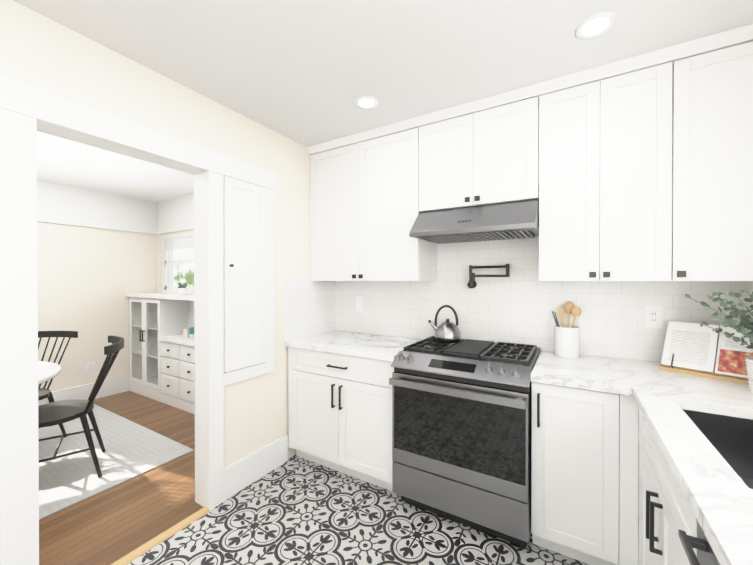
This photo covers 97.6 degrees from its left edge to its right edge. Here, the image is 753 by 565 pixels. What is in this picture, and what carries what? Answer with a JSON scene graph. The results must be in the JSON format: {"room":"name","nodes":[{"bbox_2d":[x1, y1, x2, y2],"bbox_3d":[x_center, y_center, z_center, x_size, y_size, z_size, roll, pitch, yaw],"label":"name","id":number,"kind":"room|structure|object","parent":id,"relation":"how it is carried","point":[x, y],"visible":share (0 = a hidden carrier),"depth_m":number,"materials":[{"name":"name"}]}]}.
{"room":"kitchen","nodes":[
{"label":"kitchen","id":0,"kind":"room"},
{"bbox_2d":[37,221,156,391],"bbox_3d":[-3.834,0.149,2.986,0.100,2.420,3.550,0,0,31],"label":"wall","id":1,"kind":"structure","parent":0,"point":[90,279],"depth_m":3.77,"materials":[{"name":"white paint"}]},
{"bbox_2d":[86,361,94,372],"bbox_3d":[-3.292,0.974,3.791,0.008,0.124,0.080,0,0,31],"label":"outlet","id":2,"kind":"object","parent":1,"relation":"attached to","point":[90,367],"visible":1,"depth_m":3.79,"materials":[{"name":"white plastic"}]},
{"bbox_2d":[37,180,152,405],"bbox_3d":[-3.804,0.149,2.909,0.030,2.419,3.449,0,0,31],"label":"trim","id":3,"kind":"structure","parent":1,"relation":"attached to","point":[64,204],"depth_m":3.79,"materials":[{"name":"white wood"}]},
{"bbox_2d":[37,131,193,201],"bbox_3d":[-2.641,-1.107,2.266,2.880,0.100,3.550,0,0,31],"label":"ceiling","id":4,"kind":"structure","parent":0,"point":[62,161],"depth_m":3.18,"materials":[{"name":"white paint"}]},
{"bbox_2d":[0,0,322,467],"bbox_3d":[-1.319,0.132,1.571,0.110,2.470,3.700,0,0,31],"label":"wall","id":5,"kind":"structure","parent":0,"point":[38,50],"depth_m":1.99,"materials":[{"name":"white paint"}]},
{"bbox_2d":[0,74,274,564],"bbox_3d":[-1.151,0.280,1.853,0.164,2.170,1.355,0,0,31],"label":"door frame","id":6,"kind":"structure","parent":5,"relation":"attached to","point":[27,112],"depth_m":1.37,"materials":[{"name":"white wood"}]},
{"bbox_2d":[111,507,209,564],"bbox_3d":[-1.203,1.361,1.666,0.060,0.011,0.728,0,0,31],"label":"threshold strip","id":7,"kind":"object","parent":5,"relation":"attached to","point":[153,543],"depth_m":1.75,"materials":[{"name":"brown wood"}]},
{"bbox_2d":[224,176,266,371],"bbox_3d":[-0.851,-0.052,2.175,0.046,1.218,0.316,0,0,31],"label":"door","id":8,"kind":"structure","parent":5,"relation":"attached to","point":[245,332],"depth_m":2.17,"materials":[{"name":"white wood"}]},
{"bbox_2d":[224,434,287,500],"bbox_3d":[-1.447,1.269,1.239,0.015,0.200,2.988,0,0,31],"label":"baseboard","id":9,"kind":"structure","parent":5,"relation":"attached to","point":[245,471],"depth_m":2.25,"materials":[{"name":"white wood"}]},
{"bbox_2d":[157,229,193,293],"bbox_3d":[-1.714,0.144,3.728,2.780,2.420,0.100,0,0,31],"label":"wall","id":10,"kind":"structure","parent":0,"point":[159,276],"depth_m":4.36,"materials":[{"name":"white paint"}]},
{"bbox_2d":[153,193,193,234],"bbox_3d":[-1.742,-0.850,3.663,2.730,0.429,0.030,0,0,31],"label":"trim","id":11,"kind":"structure","parent":10,"relation":"attached to","point":[176,214],"depth_m":4.16,"materials":[{"name":"white"}]},
{"bbox_2d":[161,231,193,293],"bbox_3d":[-2.367,-0.240,4.096,1.058,0.753,0.056,0,0,31],"label":"dining room window","id":12,"kind":"structure","parent":10,"relation":"in","point":[166,261],"depth_m":4.21,"materials":[{"name":"white"}]},
{"bbox_2d":[39,391,638,564],"bbox_3d":[-1.362,1.392,1.546,5.630,0.050,3.600,0,0,31],"label":"floor","id":13,"kind":"structure","parent":0,"point":[295,510],"depth_m":1.85,"materials":[{"name":"tile"}]},
{"bbox_2d":[38,404,193,519],"bbox_3d":[-2.930,1.359,2.133,1.955,0.008,2.400,0,0,31],"label":"rug","id":14,"kind":"object","parent":13,"relation":"on","point":[132,449],"visible":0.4,"depth_m":2.54,"materials":[{"name":"white fabric"}]},
{"bbox_2d":[38,361,60,383],"bbox_3d":[-2.671,0.981,1.975,1.130,0.748,1.130,0,0,31],"label":"dining table","id":15,"kind":"object","parent":14,"relation":"on","point":[47,371],"visible":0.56,"depth_m":2.27,"materials":[{"name":"white wood"}]},
{"bbox_2d":[38,331,77,437],"bbox_3d":[-2.882,0.893,2.638,0.734,0.916,0.734,0,0,31],"label":"chair","id":16,"kind":"object","parent":14,"relation":"on","point":[43,393],"visible":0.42,"depth_m":2.89,"materials":[{"name":"black"}]},
{"bbox_2d":[38,335,123,477],"bbox_3d":[-2.192,0.895,2.330,0.682,0.916,0.685,0,0,31],"label":"chair","id":17,"kind":"object","parent":14,"relation":"on","point":[56,413],"visible":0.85,"depth_m":2.31,"materials":[{"name":"black wood"}]},
{"bbox_2d":[127,293,194,413],"bbox_3d":[-1.837,0.750,3.536,2.731,1.210,0.361,0,0,31],"label":"built-in hutch","id":18,"kind":"object","parent":13,"relation":"on","point":[161,360],"visible":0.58,"depth_m":3.83,"materials":[{"name":"white painted wood"},{"name":"metal wire mesh"},{"name":"black metal"}]},
{"bbox_2d":[177,283,187,294],"bbox_3d":[-2.245,0.072,3.813,0.110,0.142,0.103,0,0,31],"label":"potted plant","id":19,"kind":"object","parent":18,"relation":"on","point":[182,291],"visible":0.98,"depth_m":3.78,"materials":[{"name":"white ceramic"}]},
{"bbox_2d":[183,328,188,337],"bbox_3d":[-2.114,0.570,3.714,0.090,0.091,0.080,0,0,31],"label":"box","id":20,"kind":"object","parent":18,"relation":"in","point":[185,333],"visible":0.57,"depth_m":3.68,"materials":[{"name":"beige"}]},
{"bbox_2d":[189,327,193,338],"bbox_3d":[-2.020,0.556,3.646,0.094,0.120,0.094,0,0,31],"label":"jar","id":21,"kind":"object","parent":18,"relation":"in","point":[191,332],"visible":0.54,"depth_m":3.60,"materials":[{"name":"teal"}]},
{"bbox_2d":[288,347,393,490],"bbox_3d":[-0.132,0.924,2.525,0.920,0.874,0.634,0,0,31],"label":"base cabinet","id":22,"kind":"object","parent":13,"relation":"on","point":[339,412],"visible":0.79,"depth_m":2.26,"materials":[{"name":"white wood"}]},
{"bbox_2d":[389,336,540,547],"bbox_3d":[0.571,0.885,2.057,0.758,0.958,0.714,0,0,31],"label":"range","id":23,"kind":"object","parent":13,"relation":"on","point":[461,427],"visible":0.94,"depth_m":1.79,"materials":[{"name":"grey metal"}]},
{"bbox_2d":[428,305,460,341],"bbox_3d":[0.487,0.281,2.327,0.218,0.250,0.184,0,0,31],"label":"kettle","id":24,"kind":"object","parent":23,"relation":"on","point":[447,331],"visible":1,"depth_m":2.27,"materials":[{"name":"silver metal"}]},
{"bbox_2d":[531,382,638,564],"bbox_3d":[1.103,0.929,1.787,0.426,0.874,0.634,0,0,31],"label":"base cabinet","id":25,"kind":"object","parent":13,"relation":"on","point":[584,471],"visible":0.9,"depth_m":1.54,"materials":[{"name":"white wood"}]},
{"bbox_2d":[638,409,751,564],"bbox_3d":[1.195,0.933,0.961,0.642,0.874,0.793,0,0,31],"label":"base cabinet","id":26,"kind":"object","parent":13,"relation":"on","point":[666,513],"visible":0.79,"depth_m":1.07,"materials":[{"name":"white wood"}]},
{"bbox_2d":[678,521,719,564],"bbox_3d":[0.832,0.937,0.361,0.650,0.874,0.602,0,0,31],"label":"dishwasher","id":27,"kind":"object","parent":13,"relation":"on","point":[706,555],"visible":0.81,"depth_m":0.71,"materials":[{"name":"grey metal"}]},
{"bbox_3d":[0.435,0.941,-0.342,0.610,0.874,1.007,0,0,31],"label":"cabinet","id":28,"kind":"object","parent":13,"relation":"on","visible":0},
{"bbox_2d":[285,331,422,361],"bbox_3d":[-0.134,0.466,2.528,0.929,0.039,0.625,0,0,31],"label":"countertop","id":29,"kind":"structure","parent":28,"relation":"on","point":[371,346],"depth_m":2.41,"materials":[{"name":"stone"}]},
{"bbox_2d":[530,351,632,393],"bbox_3d":[1.076,0.470,1.790,0.376,0.039,0.651,0,0,31],"label":"countertop","id":30,"kind":"structure","parent":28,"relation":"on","point":[595,373],"depth_m":1.65,"materials":[{"name":"stone"}]},
{"bbox_2d":[552,301,581,357],"bbox_3d":[1.159,0.282,2.013,0.160,0.333,0.136,0,0,31],"label":"utensil crock","id":31,"kind":"object","parent":30,"relation":"on","point":[567,341],"visible":1,"depth_m":1.97,"materials":[{"name":"white ceramic"}]},
{"bbox_2d":[617,358,752,564],"bbox_3d":[0.922,0.478,0.520,0.661,0.039,2.990,0,0,31],"label":"countertop","id":32,"kind":"structure","parent":28,"relation":"on","point":[717,492],"depth_m":0.93,"materials":[{"name":"stone"}]},
{"bbox_2d":[659,321,752,384],"bbox_3d":[1.641,0.330,1.588,0.155,0.242,0.400,0,0,-35],"label":"cookbook stand","id":33,"kind":"object","parent":32,"relation":"on","point":[695,349],"visible":1,"depth_m":1.61,"materials":[{"name":"white paper"}]},
{"bbox_2d":[682,409,752,488],"bbox_3d":[1.168,0.605,0.912,0.408,0.218,0.663,0,0,31],"label":"sink basin","id":34,"kind":"object","parent":32,"relation":"in","point":[730,438],"visible":0.18,"depth_m":1.21,"materials":[{"name":"grey metal"}]},
{"bbox_2d":[685,290,752,393],"bbox_3d":[1.499,0.240,1.311,0.389,0.424,0.503,0,0,31],"label":"potted plant","id":35,"kind":"object","parent":32,"relation":"on","point":[729,321],"visible":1,"depth_m":1.38,"materials":[{"name":"green plant"}]},
{"bbox_2d":[13,0,752,146],"bbox_3d":[-0.100,-1.124,0.835,2.950,0.050,3.700,0,0,31],"label":"ceiling","id":36,"kind":"structure","parent":0,"point":[306,73],"depth_m":1.53,"materials":[{"name":"white paint"}]},
{"bbox_2d":[354,96,378,109],"bbox_3d":[-0.060,-1.101,2.023,0.150,0.007,0.150,0,0,31],"label":"recessed light","id":37,"kind":"object","parent":36,"relation":"in","point":[366,102],"visible":1,"depth_m":2.01,"materials":[{"name":"white plastic"}]},
{"bbox_2d":[575,12,616,39],"bbox_3d":[0.939,-1.098,1.415,0.150,0.007,0.150,0,0,31],"label":"recessed light","id":38,"kind":"object","parent":36,"relation":"in","point":[595,25],"visible":1,"depth_m":1.41,"materials":[{"name":"white plastic"}]},
{"bbox_2d":[355,332,651,516],"bbox_3d":[0.823,0.127,2.388,2.950,2.470,0.100,0,0,31],"label":"wall","id":39,"kind":"structure","parent":0,"point":[638,488],"depth_m":1.92,"materials":[{"name":"white"}]},
{"bbox_2d":[310,128,435,280],"bbox_3d":[-0.054,-0.535,2.625,0.976,1.048,0.368,0,0,31],"label":"upper cabinet","id":40,"kind":"object","parent":39,"relation":"attached to","point":[364,204],"visible":1,"depth_m":2.45,"materials":[{"name":"white wood"}]},
{"bbox_2d":[419,97,538,211],"bbox_3d":[0.681,-0.769,2.184,0.732,0.575,0.368,0,0,31],"label":"upper cabinet","id":41,"kind":"object","parent":39,"relation":"attached to","point":[488,156],"visible":0.98,"depth_m":2.02,"materials":[{"name":"white wood"}]},
{"bbox_2d":[409,199,538,243],"bbox_3d":[0.649,-0.384,2.134,0.730,0.192,0.490,0,0,31],"label":"range hood","id":42,"kind":"object","parent":41,"relation":"attached to","point":[506,220],"visible":1,"depth_m":1.97,"materials":[{"name":"silver metal"}]},
{"bbox_2d":[284,235,752,361],"bbox_3d":[0.639,-0.014,2.069,2.740,0.925,0.634,0,0,31],"label":"tile backsplash","id":43,"kind":"structure","parent":39,"relation":"attached to","point":[521,303],"depth_m":2.28,"materials":[{"name":"white tile"}]},
{"bbox_2d":[356,297,363,310],"bbox_3d":[-0.150,0.189,2.895,0.080,0.124,0.011,0,0,31],"label":"outlet","id":44,"kind":"object","parent":43,"relation":"attached to","point":[359,303],"visible":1,"depth_m":2.89,"materials":[{"name":"white plastic"}]},
{"bbox_2d":[467,264,509,287],"bbox_3d":[0.767,-0.041,2.281,0.292,0.168,0.122,0,0,31],"label":"pot filler faucet","id":45,"kind":"object","parent":43,"relation":"attached to","point":[472,283],"visible":1,"depth_m":2.27,"materials":[{"name":"black metal"}]},
{"bbox_2d":[644,306,662,327],"bbox_3d":[1.571,0.195,1.868,0.080,0.124,0.008,0,0,31],"label":"outlet","id":46,"kind":"object","parent":43,"relation":"attached to","point":[653,316],"visible":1,"depth_m":1.86,"materials":[{"name":"white plastic"}]},
{"bbox_2d":[539,62,671,280],"bbox_3d":[1.243,-0.531,1.850,0.573,1.048,0.368,0,0,31],"label":"upper cabinet","id":47,"kind":"object","parent":39,"relation":"attached to","point":[605,179],"visible":1,"depth_m":1.70,"materials":[{"name":"white wood"}]},
{"bbox_2d":[671,41,752,280],"bbox_3d":[1.684,-0.529,1.587,0.451,1.048,0.368,0,0,31],"label":"upper cabinet","id":48,"kind":"object","parent":39,"relation":"attached to","point":[712,172],"visible":0.94,"depth_m":1.50,"materials":[{"name":"white wood"}]},
{"bbox_2d":[306,24,752,154],"bbox_3d":[0.622,-1.081,2.034,2.738,0.048,0.082,0,0,31],"label":"crown molding","id":49,"kind":"structure","parent":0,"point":[719,41],"depth_m":1.77,"materials":[{"name":"white wood"}]},
{"label":"outside","id":50,"kind":"structure","parent":0,"visible":0},
{"bbox_2d":[173,237,193,286],"bbox_3d":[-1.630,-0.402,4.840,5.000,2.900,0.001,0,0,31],"label":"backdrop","id":51,"kind":"structure","parent":50,"point":[181,265],"depth_m":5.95,"materials":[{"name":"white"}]}
]}

